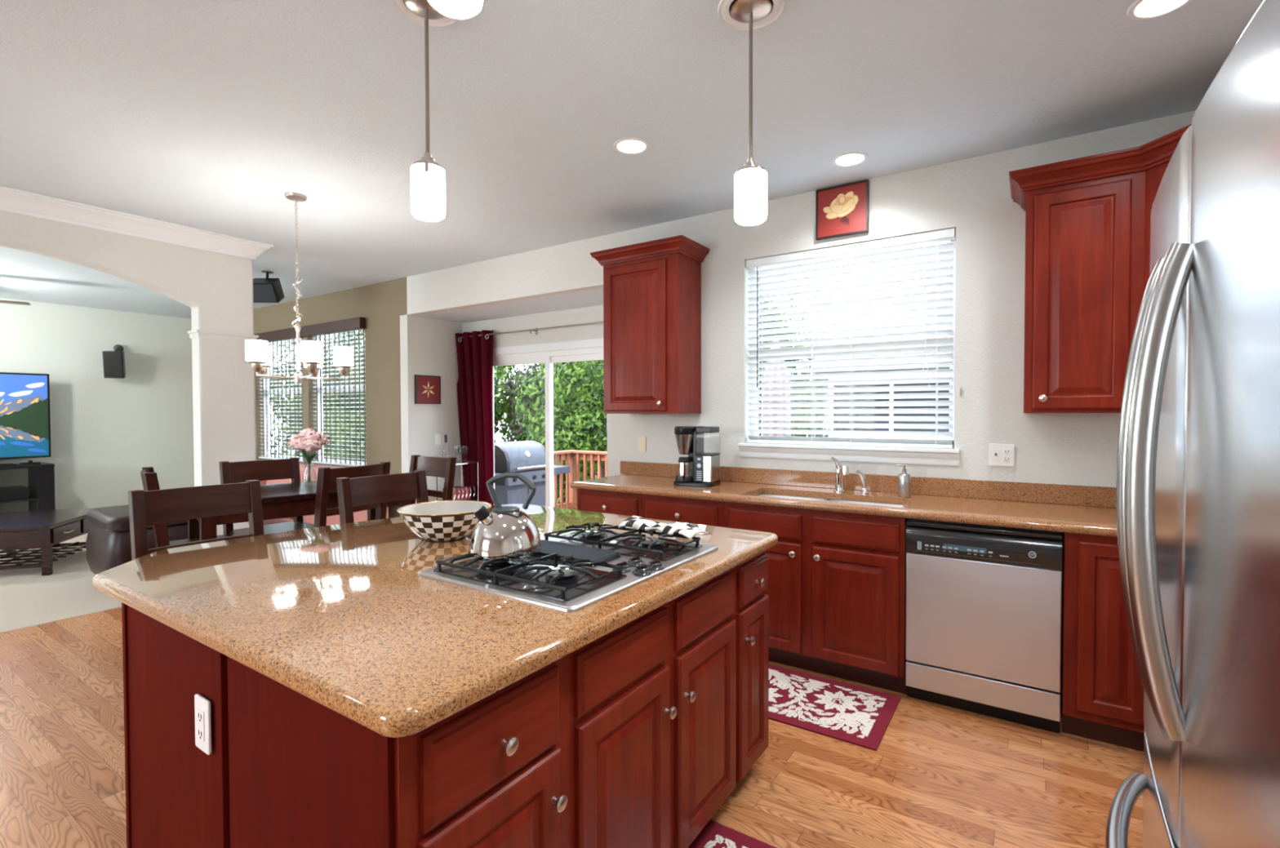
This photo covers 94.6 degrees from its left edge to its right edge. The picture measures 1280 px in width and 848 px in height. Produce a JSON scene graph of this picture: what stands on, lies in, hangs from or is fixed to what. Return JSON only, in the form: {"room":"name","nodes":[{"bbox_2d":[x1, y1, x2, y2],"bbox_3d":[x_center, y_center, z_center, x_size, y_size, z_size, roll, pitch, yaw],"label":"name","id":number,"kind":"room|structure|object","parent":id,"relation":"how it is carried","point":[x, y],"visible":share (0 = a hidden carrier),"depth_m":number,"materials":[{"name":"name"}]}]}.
{"room":"kitchen","nodes":[
{"label":"kitchen","id":0,"kind":"room"},
{"bbox_2d":[0,297,194,514],"bbox_3d":[-8.229,-0.089,5.998,0.150,2.743,6.450,1,1,34],"label":"wall","id":1,"kind":"structure","parent":0,"point":[104,431],"depth_m":7.69,"materials":[{"name":"white paint"}]},
{"bbox_2d":[102,344,125,378],"bbox_3d":[-6.817,-0.818,7.676,0.197,0.453,0.289,-1,1,-28],"label":"wall speaker","id":2,"kind":"object","parent":1,"relation":"attached to","point":[113,362],"visible":1,"depth_m":7.58,"materials":[{"name":"black plastic"}]},
{"bbox_2d":[102,352,122,377],"bbox_3d":[-6.760,-0.757,7.571,0.176,0.316,0.004,-1,9,-28],"label":"grille","id":3,"kind":"object","parent":2,"relation":"attached to","point":[112,361],"depth_m":7.57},
{"bbox_2d":[0,210,255,535],"bbox_3d":[-4.574,-0.033,2.720,0.150,2.743,5.050,1,1,34],"label":"wall","id":4,"kind":"structure","parent":0,"point":[217,288],"depth_m":4.49,"materials":[{"name":"white paint"}]},
{"bbox_2d":[0,185,273,260],"bbox_3d":[-4.549,-1.342,2.737,0.358,0.123,5.154,1,1,34],"label":"trim","id":5,"kind":"structure","parent":4,"relation":"attached to","point":[11,200],"depth_m":4.03,"materials":[{"name":"white paint"}]},
{"bbox_2d":[187,329,258,341],"bbox_3d":[-3.271,-0.686,4.644,0.172,0.055,0.424,1,1,34],"label":"trim","id":6,"kind":"structure","parent":4,"relation":"attached to","point":[194,333],"depth_m":4.55,"materials":[{"name":"white paint"}]},
{"bbox_2d":[417,288,603,323],"bbox_3d":[-1.039,-1.170,5.615,2.740,0.150,0.730,1,1,34],"label":"ceiling","id":7,"kind":"structure","parent":0,"point":[589,298],"depth_m":5.54,"materials":[{"name":"white paint"}]},
{"bbox_2d":[0,533,1143,847],"bbox_3d":[-3.355,1.384,3.193,11.100,0.124,7.140,1,1,34],"label":"floor","id":8,"kind":"structure","parent":0,"point":[938,775],"depth_m":2.29,"materials":[{"name":"brown wood"}]},
{"bbox_2d":[0,462,55,511],"bbox_3d":[-7.563,0.876,6.302,0.480,0.788,1.820,1,1,34],"label":"tv stand","id":9,"kind":"object","parent":8,"relation":"on","point":[41,477],"visible":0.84,"depth_m":6.87,"materials":[{"name":"black wood"}]},
{"bbox_2d":[0,485,29,501],"bbox_3d":[-7.256,0.794,6.744,0.338,0.130,0.340,1,1,34],"label":"receiver","id":10,"kind":"object","parent":9,"relation":"on","point":[15,492],"visible":1,"depth_m":6.71,"materials":[{"name":"black plastic"}]},
{"bbox_2d":[0,495,38,503],"bbox_3d":[-7.593,0.881,6.256,0.420,0.020,1.650,1,1,34],"label":"shelf","id":11,"kind":"object","parent":9,"relation":"attached to","point":[33,498],"depth_m":6.76,"materials":[{"name":"black wood"}]},
{"bbox_2d":[0,372,51,466],"bbox_3d":[-7.543,-0.051,6.353,0.240,1.060,1.720,1,1,34],"label":"television","id":12,"kind":"object","parent":9,"relation":"on","point":[24,397],"visible":1,"depth_m":6.87,"materials":[{"name":"black plastic"}]},
{"bbox_2d":[20,460,40,465],"bbox_3d":[-7.015,0.443,6.792,0.040,0.055,0.160,1,1,34],"label":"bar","id":13,"kind":"object","parent":9,"relation":"on","point":[29,462],"visible":1,"depth_m":6.78,"materials":[{"name":"black plastic"}]},
{"bbox_2d":[0,507,97,576],"bbox_3d":[-5.564,1.071,5.374,0.817,0.425,1.040,-1,1,-20],"label":"coffee table","id":14,"kind":"object","parent":8,"relation":"on","point":[43,530],"visible":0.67,"depth_m":5.19,"materials":[{"name":"brown wood"}]},
{"bbox_2d":[0,541,85,569],"bbox_3d":[-5.569,1.195,5.372,0.725,0.037,0.975,-1,1,-20],"label":"rug","id":15,"kind":"object","parent":14,"relation":"attached to","point":[45,564],"depth_m":5.32,"materials":[{"name":"multicoloured fabric"}]},
{"bbox_2d":[85,505,187,574],"bbox_3d":[-3.974,0.989,4.908,0.870,0.600,0.830,1,1,38],"label":"ottoman","id":16,"kind":"object","parent":8,"relation":"on","point":[108,542],"visible":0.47,"depth_m":4.50,"materials":[{"name":"black leather"}]},
{"bbox_2d":[140,466,241,547],"bbox_3d":[-2.542,0.784,3.388,0.483,1.070,0.464,-1,2,-41],"label":"dining chair","id":17,"kind":"object","parent":8,"relation":"on","point":[149,478],"visible":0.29,"depth_m":3.11,"materials":[{"name":"brown wood"}]},
{"bbox_2d":[127,480,264,560],"bbox_3d":[-1.740,0.801,2.441,0.483,1.070,0.464,1,1,36],"label":"dining chair","id":18,"kind":"object","parent":8,"relation":"on","point":[148,508],"visible":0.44,"depth_m":2.53,"materials":[{"name":"brown wood"}]},
{"bbox_2d":[218,457,314,534],"bbox_3d":[-2.382,0.774,3.853,0.483,1.070,0.464,1,1,37],"label":"dining chair","id":19,"kind":"object","parent":8,"relation":"on","point":[239,472],"visible":0.32,"depth_m":3.94,"materials":[{"name":"brown wood"}]},
{"bbox_2d":[187,480,410,540],"bbox_3d":[-2.147,0.857,3.771,1.200,0.907,0.720,-1,2,-42],"label":"dining table","id":20,"kind":"object","parent":8,"relation":"on","point":[288,500],"visible":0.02,"depth_m":3.45,"materials":[{"name":"brown wood"}]},
{"bbox_2d":[287,428,329,482],"bbox_3d":[-2.187,0.213,3.879,0.240,0.368,0.229,0,1,-1],"label":"flower vase","id":21,"kind":"object","parent":20,"relation":"on","point":[309,440],"visible":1,"depth_m":3.82,"materials":[{"name":"clear glass"}]},
{"bbox_2d":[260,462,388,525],"bbox_3d":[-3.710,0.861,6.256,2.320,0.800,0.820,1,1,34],"label":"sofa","id":22,"kind":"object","parent":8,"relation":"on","point":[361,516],"visible":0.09,"depth_m":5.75,"materials":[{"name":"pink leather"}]},
{"bbox_2d":[266,462,308,484],"bbox_3d":[-4.070,0.640,6.840,0.610,0.380,0.240,1,1,34],"label":"cushion","id":23,"kind":"object","parent":22,"relation":"on","point":[280,481],"depth_m":6.73,"materials":[{"name":"pink leather"}]},
{"bbox_2d":[299,463,337,481],"bbox_3d":[-3.554,0.646,6.496,0.610,0.380,0.240,1,1,34],"label":"cushion","id":24,"kind":"object","parent":22,"relation":"on","point":[304,470],"depth_m":6.39,"materials":[{"name":"pink fabric"}]},
{"bbox_2d":[313,461,390,527],"bbox_3d":[-1.887,0.777,3.646,0.483,1.070,0.464,0,1,26],"label":"dining chair","id":25,"kind":"object","parent":8,"relation":"on","point":[326,477],"visible":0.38,"depth_m":3.41,"materials":[{"name":"brown wood"}]},
{"bbox_2d":[336,470,428,524],"bbox_3d":[-1.129,0.790,2.892,0.483,1.070,0.464,1,1,34],"label":"dining chair","id":26,"kind":"object","parent":8,"relation":"on","point":[352,493],"visible":0.3,"depth_m":2.98,"materials":[{"name":"brown wood"}]},
{"bbox_2d":[408,454,456,504],"bbox_3d":[-1.593,0.768,4.054,0.464,1.070,0.483,1,1,36],"label":"dining chair","id":27,"kind":"object","parent":8,"relation":"on","point":[440,467],"visible":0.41,"depth_m":4.17,"materials":[{"name":"brown wood"}]},
{"bbox_2d":[121,551,768,847],"bbox_3d":[-0.462,0.905,1.963,1.313,0.873,1.599,1,1,34],"label":"kitchen island","id":28,"kind":"object","parent":8,"relation":"on","point":[637,735],"visible":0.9,"depth_m":1.36,"materials":[{"name":"brown wood"}]},
{"bbox_2d":[194,693,211,755],"bbox_3d":[-1.004,0.688,1.353,0.075,0.122,0.009,1,1,34],"label":"wall outlet","id":29,"kind":"object","parent":28,"relation":"attached to","point":[202,705],"visible":1,"depth_m":1.34,"materials":[{"name":"white plastic"}]},
{"bbox_2d":[196,707,204,742],"bbox_3d":[-1.006,0.689,1.351,0.034,0.068,0.002,1,1,34],"label":"socket","id":30,"kind":"object","parent":29,"relation":"attached to","point":[200,711],"depth_m":1.35,"materials":[{"name":"white plastic"}]},
{"bbox_2d":[92,503,777,737],"bbox_3d":[-0.615,0.449,2.056,1.696,0.042,1.658,1,1,34],"label":"island countertop","id":31,"kind":"structure","parent":28,"relation":"on","point":[343,617],"depth_m":1.39,"materials":[{"name":"brown stone"}]},
{"bbox_2d":[396,500,491,541],"bbox_3d":[-0.727,0.367,2.206,0.335,0.115,0.335,1,1,34],"label":"serving bowl","id":32,"kind":"object","parent":31,"relation":"on","point":[445,520],"visible":0.91,"depth_m":2.10,"materials":[{"name":"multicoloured ceramic"}]},
{"bbox_2d":[417,521,718,612],"bbox_3d":[-0.186,0.403,1.858,0.587,0.054,0.780,1,1,34],"label":"gas cooktop","id":33,"kind":"object","parent":31,"relation":"in","point":[578,569],"visible":0.84,"depth_m":1.69,"materials":[{"name":"silver metal"}]},
{"bbox_2d":[469,472,542,559],"bbox_3d":[-0.403,0.263,1.771,0.212,0.237,0.212,0,1,0],"label":"tea kettle","id":34,"kind":"object","parent":33,"relation":"on","point":[504,532],"visible":1,"depth_m":1.71,"materials":[{"name":"silver metal"}]},
{"bbox_2d":[529,539,621,567],"bbox_3d":[-0.251,0.411,1.901,0.370,0.016,0.150,1,1,34],"label":"vent","id":35,"kind":"object","parent":33,"relation":"attached to","point":[594,554],"depth_m":1.86,"materials":[{"name":"grey metal"}]},
{"bbox_2d":[617,515,708,539],"bbox_3d":[0.086,0.354,2.056,0.324,0.042,0.139,1,1,34],"label":"pot holder","id":36,"kind":"object","parent":33,"relation":"on","point":[689,531],"visible":1,"depth_m":2.03,"materials":[{"name":"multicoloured fabric"}]},
{"bbox_2d":[435,461,478,501],"bbox_3d":[-1.903,0.829,6.172,0.274,0.867,0.340,1,1,34],"label":"stand","id":37,"kind":"object","parent":8,"relation":"on","point":[461,464],"visible":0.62,"depth_m":6.14,"materials":[{"name":"silver metal"}]},
{"bbox_2d":[444,435,447,442],"bbox_3d":[-2.006,0.254,6.098,0.072,0.285,0.072,1,1,34],"label":"wine bottle","id":38,"kind":"object","parent":37,"relation":"on","point":[445,436],"visible":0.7,"depth_m":6.08,"materials":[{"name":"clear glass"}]},
{"bbox_2d":[453,486,471,500],"bbox_3d":[-1.911,0.726,6.159,0.200,0.126,0.200,1,1,34],"label":"storage box","id":39,"kind":"object","parent":37,"relation":"on","point":[456,490],"visible":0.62,"depth_m":6.11,"materials":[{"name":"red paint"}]},
{"bbox_2d":[577,488,642,517],"bbox_3d":[-0.050,0.863,4.040,0.520,0.873,0.656,1,1,34],"label":"drawer","id":40,"kind":"object","parent":8,"relation":"on","point":[591,500],"visible":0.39,"depth_m":3.77,"materials":[{"name":"brown wood"}]},
{"bbox_2d":[642,494,723,526],"bbox_3d":[0.397,0.868,3.741,0.551,0.873,0.656,1,1,34],"label":"drawer","id":41,"kind":"object","parent":8,"relation":"on","point":[709,513],"visible":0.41,"depth_m":3.47,"materials":[{"name":"brown wood"}]},
{"bbox_2d":[688,819,776,847],"bbox_3d":[0.100,1.349,1.352,0.500,0.008,1.212,1,1,34],"label":"kitchen rug","id":42,"kind":"object","parent":8,"relation":"on","point":[713,834],"visible":0.98,"depth_m":1.90,"materials":[{"name":"red fabric"}]},
{"bbox_2d":[723,493,907,693],"bbox_3d":[1.025,0.875,3.323,0.954,0.873,0.656,1,1,34],"label":"base cabinet","id":43,"kind":"object","parent":8,"relation":"on","point":[836,592],"visible":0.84,"depth_m":3.00,"materials":[{"name":"brown wood"}]},
{"bbox_2d":[768,664,900,751],"bbox_3d":[0.650,1.316,2.925,1.100,0.008,0.530,1,1,34],"label":"kitchen rug","id":44,"kind":"object","parent":8,"relation":"on","point":[861,717],"visible":0.52,"depth_m":2.74,"materials":[{"name":"red fabric"}]},
{"bbox_2d":[905,518,1062,733],"bbox_3d":[1.679,0.885,2.887,0.604,0.867,0.626,1,1,34],"label":"dishwasher","id":45,"kind":"object","parent":8,"relation":"on","point":[984,602],"visible":1,"depth_m":2.62,"materials":[{"name":"silver metal"}]},
{"bbox_2d":[907,518,1062,534],"bbox_3d":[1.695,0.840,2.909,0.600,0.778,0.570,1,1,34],"label":"control panel","id":46,"kind":"object","parent":45,"relation":"in","point":[908,519],"depth_m":2.66,"materials":[{"name":"black plastic"}]},
{"bbox_2d":[1060,532,1144,751],"bbox_3d":[2.313,0.888,2.483,0.886,0.873,0.625,1,1,34],"label":"base cabinet","id":47,"kind":"object","parent":8,"relation":"on","point":[1102,690],"visible":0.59,"depth_m":2.42,"materials":[{"name":"brown wood"}]},
{"bbox_2d":[570,474,1117,537],"bbox_3d":[0.802,0.432,2.617,3.558,0.038,2.068,1,1,34],"label":"countertop","id":48,"kind":"structure","parent":47,"relation":"on","point":[1066,518],"depth_m":2.99,"materials":[{"name":"brown stone"}]},
{"bbox_2d":[673,426,721,487],"bbox_3d":[0.355,0.202,3.779,0.265,0.376,0.246,0,1,26],"label":"coffee maker","id":49,"kind":"object","parent":48,"relation":"on","point":[704,468],"visible":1,"depth_m":3.73,"materials":[{"name":"black plastic"}]},
{"bbox_2d":[675,434,693,454],"bbox_3d":[0.286,0.130,3.786,0.124,0.131,0.124,0,1,26],"label":"basket","id":50,"kind":"object","parent":49,"relation":"on","point":[684,442],"depth_m":3.75,"materials":[{"name":"silver metal"}]},
{"bbox_2d":[756,494,902,507],"bbox_3d":[1.012,0.514,3.256,0.870,0.150,0.370,1,1,34],"label":"sink","id":51,"kind":"object","parent":48,"relation":"in","point":[766,495],"visible":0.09,"depth_m":3.38,"materials":[{"name":"silver metal"}]},
{"bbox_2d":[831,456,848,492],"bbox_3d":[1.168,0.293,3.396,0.084,0.206,0.177,0,1,-8],"label":"faucet","id":52,"kind":"object","parent":48,"relation":"on","point":[841,471],"visible":1,"depth_m":3.43,"materials":[{"name":"silver metal"}]},
{"bbox_2d":[856,470,868,493],"bbox_3d":[1.272,0.330,3.369,0.073,0.133,0.044,-1,1,-24],"label":"sprayer","id":53,"kind":"object","parent":48,"relation":"on","point":[864,490],"visible":1,"depth_m":3.36,"materials":[{"name":"silver metal"}]},
{"bbox_2d":[896,464,911,497],"bbox_3d":[1.454,0.310,3.245,0.062,0.177,0.062,-1,1,-28],"label":"soap dispenser","id":54,"kind":"object","parent":48,"relation":"on","point":[904,478],"visible":1,"depth_m":3.22,"materials":[{"name":"silver metal"}]},
{"bbox_2d":[897,471,911,497],"bbox_3d":[1.454,0.331,3.245,0.062,0.134,0.062,1,1,34],"label":"bottle","id":55,"kind":"object","parent":54,"relation":"attached to","point":[904,478],"depth_m":3.22,"materials":[{"name":"silver metal"}]},
{"bbox_2d":[1105,0,1279,847],"bbox_3d":[1.047,0.473,0.617,0.874,1.785,0.910,1,1,34],"label":"refrigerator","id":56,"kind":"object","parent":8,"relation":"on","point":[1197,482],"visible":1,"depth_m":0.69,"materials":[{"name":"grey metal"}]},
{"bbox_2d":[0,0,1263,319],"bbox_3d":[-3.551,-1.510,2.853,11.400,0.200,6.760,1,1,34],"label":"ceiling","id":57,"kind":"structure","parent":0,"point":[200,114],"depth_m":2.62,"materials":[{"name":"white paint"}]},
{"bbox_2d":[0,300,31,305],"bbox_3d":[-6.617,-1.250,5.505,1.221,0.409,1.280,1,1,34],"label":"ceiling fan","id":58,"kind":"object","parent":57,"relation":"hanging from","point":[1,301],"visible":1,"depth_m":5.87,"materials":[{"name":"silver metal"}]},
{"bbox_2d":[253,271,284,302],"bbox_3d":[-3.589,-1.312,5.654,0.286,0.311,0.245,0,1,-1],"label":"wall speaker","id":59,"kind":"object","parent":57,"relation":"hanging from","point":[267,290],"visible":0.79,"depth_m":5.59,"materials":[{"name":"black plastic"}]},
{"bbox_2d":[253,284,276,302],"bbox_3d":[-3.587,-1.236,5.574,0.266,0.166,0.004,0,29,-1],"label":"grille","id":60,"kind":"object","parent":59,"relation":"attached to","point":[261,293],"depth_m":5.58,"materials":[{"name":"grey paint"}]},
{"bbox_2d":[244,191,353,384],"bbox_3d":[-2.151,-0.840,3.690,0.594,1.179,0.590,1,1,34],"label":"chandelier","id":61,"kind":"object","parent":57,"relation":"hanging from","point":[258,353],"visible":1,"depth_m":3.69,"materials":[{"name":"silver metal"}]},
{"bbox_2d":[391,0,457,222],"bbox_3d":[-0.708,-1.045,1.967,0.224,0.708,0.224,1,1,34],"label":"pendant lamp","id":62,"kind":"object","parent":57,"relation":"hanging from","point":[428,177],"visible":0.93,"depth_m":1.95,"materials":[{"name":"white glass"}]},
{"bbox_2d":[427,0,483,18],"bbox_3d":[-0.362,-1.100,1.143,0.224,0.566,0.224,1,1,34],"label":"recessed light","id":63,"kind":"object","parent":57,"relation":"hanging from","point":[455,9],"visible":1,"depth_m":1.16,"materials":[{"name":"white paint"}]},
{"bbox_2d":[613,137,649,154],"bbox_3d":[-0.044,-1.419,3.018,0.188,0.005,0.188,1,1,34],"label":"recessed light","id":64,"kind":"object","parent":57,"relation":"in","point":[630,145],"visible":1,"depth_m":3.01,"materials":[{"name":"white paint"}]},
{"bbox_2d":[717,0,785,226],"bbox_3d":[0.374,-1.043,1.991,0.224,0.718,0.224,1,1,34],"label":"pendant lamp","id":65,"kind":"object","parent":57,"relation":"hanging from","point":[750,180],"visible":1,"depth_m":1.97,"materials":[{"name":"white glass"}]},
{"bbox_2d":[831,151,868,166],"bbox_3d":[1.132,-1.425,3.182,0.188,0.005,0.188,1,1,34],"label":"recessed light","id":66,"kind":"object","parent":57,"relation":"in","point":[850,158],"visible":1,"depth_m":3.17,"materials":[{"name":"white paint"}]},
{"bbox_2d":[1126,0,1192,20],"bbox_3d":[1.738,-1.403,1.963,0.188,0.005,0.188,1,1,34],"label":"recessed light","id":67,"kind":"object","parent":57,"relation":"in","point":[1140,10],"visible":1,"depth_m":1.99,"materials":[{"name":"white paint"}]},
{"bbox_2d":[253,110,1195,518],"bbox_3d":[-1.530,-0.104,5.905,11.400,2.743,0.830,1,1,34],"label":"wall","id":68,"kind":"structure","parent":0,"point":[972,196],"depth_m":3.94,"materials":[{"name":"white paint"}]},
{"bbox_2d":[263,368,302,459],"bbox_3d":[-4.481,-0.332,7.514,1.200,1.590,0.060,1,1,34],"label":"window","id":69,"kind":"structure","parent":68,"relation":"in","point":[296,389],"depth_m":7.81,"materials":[{"name":"white plastic"}]},
{"bbox_2d":[253,327,303,462],"bbox_3d":[-4.547,-0.350,7.416,1.260,1.610,0.145,1,1,34],"label":"window blind","id":70,"kind":"object","parent":69,"relation":"attached to","point":[290,334],"visible":0.62,"depth_m":7.42,"materials":[{"name":"white"}]},
{"bbox_2d":[315,336,366,465],"bbox_3d":[-3.383,-0.321,6.782,1.180,1.590,0.060,1,1,34],"label":"window","id":71,"kind":"structure","parent":68,"relation":"in","point":[317,340],"depth_m":7.01,"materials":[{"name":"white plastic"}]},
{"bbox_2d":[300,316,366,466],"bbox_3d":[-3.448,-0.338,6.684,1.240,1.610,0.145,1,1,34],"label":"window blind","id":72,"kind":"object","parent":71,"relation":"attached to","point":[355,324],"visible":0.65,"depth_m":6.67,"materials":[{"name":"white"}]},
{"bbox_2d":[414,374,440,404],"bbox_3d":[-2.198,-0.355,6.120,0.024,0.295,0.300,1,1,34],"label":"framed picture","id":73,"kind":"object","parent":68,"relation":"attached to","point":[427,388],"visible":1,"depth_m":6.11,"materials":[{"name":"red"}]},
{"bbox_2d":[435,434,440,444],"bbox_3d":[-2.134,0.162,6.236,0.011,0.115,0.070,1,1,34],"label":"light switch","id":74,"kind":"object","parent":68,"relation":"attached to","point":[437,437],"visible":1,"depth_m":6.23,"materials":[{"name":"white"}]},
{"bbox_2d":[455,329,493,505],"bbox_3d":[-1.789,0.125,6.308,0.625,2.211,0.086,1,1,34],"label":"curtain","id":75,"kind":"object","parent":68,"relation":"attached to","point":[474,353],"visible":0.8,"depth_m":6.24,"materials":[{"name":"red fabric"}]},
{"bbox_2d":[461,320,603,337],"bbox_3d":[-0.977,-0.922,5.794,2.370,0.070,0.093,1,1,34],"label":"curtain rod","id":76,"kind":"object","parent":68,"relation":"attached to","point":[595,322],"visible":0.54,"depth_m":5.75,"materials":[{"name":"silver metal"}]},
{"bbox_2d":[493,346,603,506],"bbox_3d":[-0.862,0.274,5.877,1.910,1.985,0.090,1,1,34],"label":"door","id":77,"kind":"structure","parent":68,"relation":"in","point":[548,357],"depth_m":5.87,"materials":[{"name":"white plastic"}]},
{"bbox_2d":[493,337,603,355],"bbox_3d":[-0.903,0.237,5.814,2.060,2.059,0.018,1,1,34],"label":"trim","id":78,"kind":"structure","parent":68,"relation":"attached to","point":[593,343],"depth_m":5.77,"materials":[{"name":"white paint"}]},
{"bbox_2d":[637,435,645,452],"bbox_3d":[0.013,0.149,4.375,0.070,0.115,0.011,1,1,34],"label":"light switch","id":79,"kind":"object","parent":68,"relation":"attached to","point":[641,440],"visible":1,"depth_m":4.37,"materials":[{"name":"beige plastic"}]},
{"bbox_2d":[590,235,709,413],"bbox_3d":[0.065,-0.636,4.100,0.740,1.127,0.383,1,1,34],"label":"upper cabinet","id":80,"kind":"object","parent":68,"relation":"attached to","point":[652,289],"visible":1,"depth_m":3.96,"materials":[{"name":"brown wood"}]},
{"bbox_2d":[815,179,869,240],"bbox_3d":[1.210,-1.278,3.538,0.305,0.300,0.024,1,1,34],"label":"framed picture","id":81,"kind":"object","parent":68,"relation":"attached to","point":[841,211],"visible":1,"depth_m":3.53,"materials":[{"name":"red"}]},
{"bbox_2d":[737,443,959,466],"bbox_3d":[1.222,0.177,3.601,1.290,0.088,0.136,1,1,34],"label":"trim","id":82,"kind":"structure","parent":68,"relation":"attached to","point":[863,454],"depth_m":3.50,"materials":[{"name":"white paint"}]},
{"bbox_2d":[749,239,955,448],"bbox_3d":[1.274,-0.477,3.672,1.238,1.213,0.060,1,1,34],"label":"window","id":83,"kind":"structure","parent":68,"relation":"in","point":[952,438],"depth_m":3.52,"materials":[{"name":"white plastic"}]},
{"bbox_2d":[746,227,955,448],"bbox_3d":[1.224,-0.475,3.596,1.226,1.210,0.082,1,1,34],"label":"window blind","id":84,"kind":"object","parent":83,"relation":"attached to","point":[948,234],"visible":0.99,"depth_m":3.55,"materials":[{"name":"white plastic"}]},
{"bbox_2d":[620,461,1116,507],"bbox_3d":[1.353,0.345,3.478,3.598,0.098,0.023,1,1,34],"label":"backsplash","id":85,"kind":"structure","parent":68,"relation":"attached to","point":[1073,495],"depth_m":3.30,"materials":[{"name":"brown stone"}]},
{"bbox_2d":[988,444,1014,466],"bbox_3d":[1.904,0.164,3.110,0.116,0.117,0.018,1,1,34],"label":"wall outlet","id":86,"kind":"object","parent":68,"relation":"attached to","point":[999,455],"visible":1,"depth_m":3.11,"materials":[{"name":"white plastic"}]},
{"bbox_2d":[1003,448,1010,462],"bbox_3d":[1.925,0.164,3.098,0.034,0.068,0.002,1,1,34],"label":"socket","id":87,"kind":"object","parent":86,"relation":"attached to","point":[1006,452],"depth_m":3.10,"materials":[{"name":"white plastic"}]},
{"bbox_2d":[1008,124,1191,413],"bbox_3d":[2.207,-0.610,2.496,1.105,1.127,0.675,1,1,34],"label":"upper cabinet","id":88,"kind":"object","parent":68,"relation":"attached to","point":[1088,219],"visible":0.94,"depth_m":2.64,"materials":[{"name":"brown wood"}]},
{"label":"outside","id":89,"kind":"structure","parent":0,"visible":0},
{"bbox_3d":[0.476,1.424,6.605,5.390,0.030,2.495,1,1,34],"label":"wooden deck","id":90,"kind":"object","parent":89,"visible":0},
{"bbox_2d":[494,440,570,506],"bbox_3d":[-1.557,0.810,7.500,0.563,1.169,1.580,1,1,34],"label":"gas grill","id":91,"kind":"object","parent":90,"relation":"on","point":[526,458],"visible":0.52,"depth_m":7.31,"materials":[{"name":"grey paint"}]},
{"bbox_2d":[553,465,570,475],"bbox_3d":[-1.260,0.618,7.998,0.480,0.095,0.415,1,1,34],"label":"shelf","id":92,"kind":"object","parent":91,"relation":"attached to","point":[557,469],"depth_m":7.91,"materials":[{"name":"grey paint"}]},
{"bbox_2d":[553,449,607,510],"bbox_3d":[0.464,0.927,6.623,5.360,0.960,2.500,1,1,34],"label":"deck railing","id":93,"kind":"object","parent":90,"relation":"on","point":[572,457],"visible":0.13,"depth_m":8.84,"materials":[{"name":"wood"}]},
{"bbox_2d":[760,340,791,436],"bbox_3d":[1.486,0.234,6.468,0.440,2.350,0.440,1,1,34],"label":"patio umbrella","id":94,"kind":"object","parent":90,"relation":"on","point":[781,367],"visible":0.23,"depth_m":6.36,"materials":[{"name":"grey fabric"}]},
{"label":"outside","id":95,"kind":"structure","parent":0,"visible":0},
{"bbox_3d":[23.462,3.323,35.240,120.000,0.100,75.460,1,1,34],"label":"ground","id":96,"kind":"structure","parent":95,"visible":0},
{"bbox_2d":[268,330,364,456],"bbox_3d":[-9.215,0.292,19.508,5.275,7.295,6.736,0,1,-16],"label":"leafy tree","id":97,"kind":"object","parent":96,"relation":"on","point":[291,351],"visible":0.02,"depth_m":17.42,"materials":[{"name":"green plant"}]},
{"bbox_2d":[275,330,365,457],"bbox_3d":[-7.813,0.515,15.959,4.443,6.445,3.867,1,2,41],"label":"leafy tree","id":98,"kind":"object","parent":96,"relation":"on","point":[350,335],"visible":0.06,"depth_m":15.05,"materials":[{"name":"green plant"}]},
{"bbox_2d":[322,342,366,462],"bbox_3d":[-5.787,0.727,14.291,3.990,6.077,3.873,0,1,-5],"label":"leafy tree","id":99,"kind":"object","parent":96,"relation":"on","point":[361,352],"visible":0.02,"depth_m":13.12,"materials":[{"name":"green plant"}]},
{"bbox_2d":[352,329,543,442],"bbox_3d":[-4.845,-0.239,17.691,5.748,7.867,5.641,0,1,23],"label":"leafy tree","id":100,"kind":"object","parent":96,"relation":"on","point":[501,373],"visible":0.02,"depth_m":15.92,"materials":[{"name":"green plant"}]},
{"bbox_2d":[497,360,604,498],"bbox_3d":[-1.028,-0.152,19.261,7.694,7.996,5.694,0,1,9],"label":"leafy tree","id":101,"kind":"object","parent":96,"relation":"on","point":[505,424],"visible":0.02,"depth_m":19.35,"materials":[{"name":"green plant"}]},
{"bbox_2d":[501,360,604,502],"bbox_3d":[-1.937,0.641,14.840,3.187,6.206,3.239,0,1,2],"label":"leafy tree","id":102,"kind":"object","parent":96,"relation":"on","point":[510,436],"visible":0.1,"depth_m":14.36,"materials":[{"name":"green plant"}]},
{"bbox_2d":[511,360,607,504],"bbox_3d":[-0.787,0.889,12.975,3.873,5.780,3.990,0,1,-8],"label":"leafy tree","id":103,"kind":"object","parent":96,"relation":"on","point":[583,422],"visible":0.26,"depth_m":11.41,"materials":[{"name":"green plant"}]},
{"bbox_2d":[760,293,809,436],"bbox_3d":[2.486,-0.025,16.661,5.949,7.490,5.822,-1,1,-38],"label":"leafy tree","id":104,"kind":"object","parent":96,"relation":"on","point":[772,294],"visible":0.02,"depth_m":15.81,"materials":[{"name":"green plant"}]},
{"bbox_2d":[758,282,831,437],"bbox_3d":[1.991,0.756,9.776,2.228,6.158,2.097,0,1,10],"label":"leafy tree","id":105,"kind":"object","parent":96,"relation":"on","point":[806,373],"visible":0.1,"depth_m":9.05,"materials":[{"name":"green plant"}]},
{"bbox_2d":[796,280,950,439],"bbox_3d":[9.128,0.237,11.890,10.000,7.070,8.100,1,1,34],"label":"neighbor house","id":106,"kind":"structure","parent":96,"relation":"on","point":[948,352],"depth_m":10.90,"materials":[{"name":"grey"}]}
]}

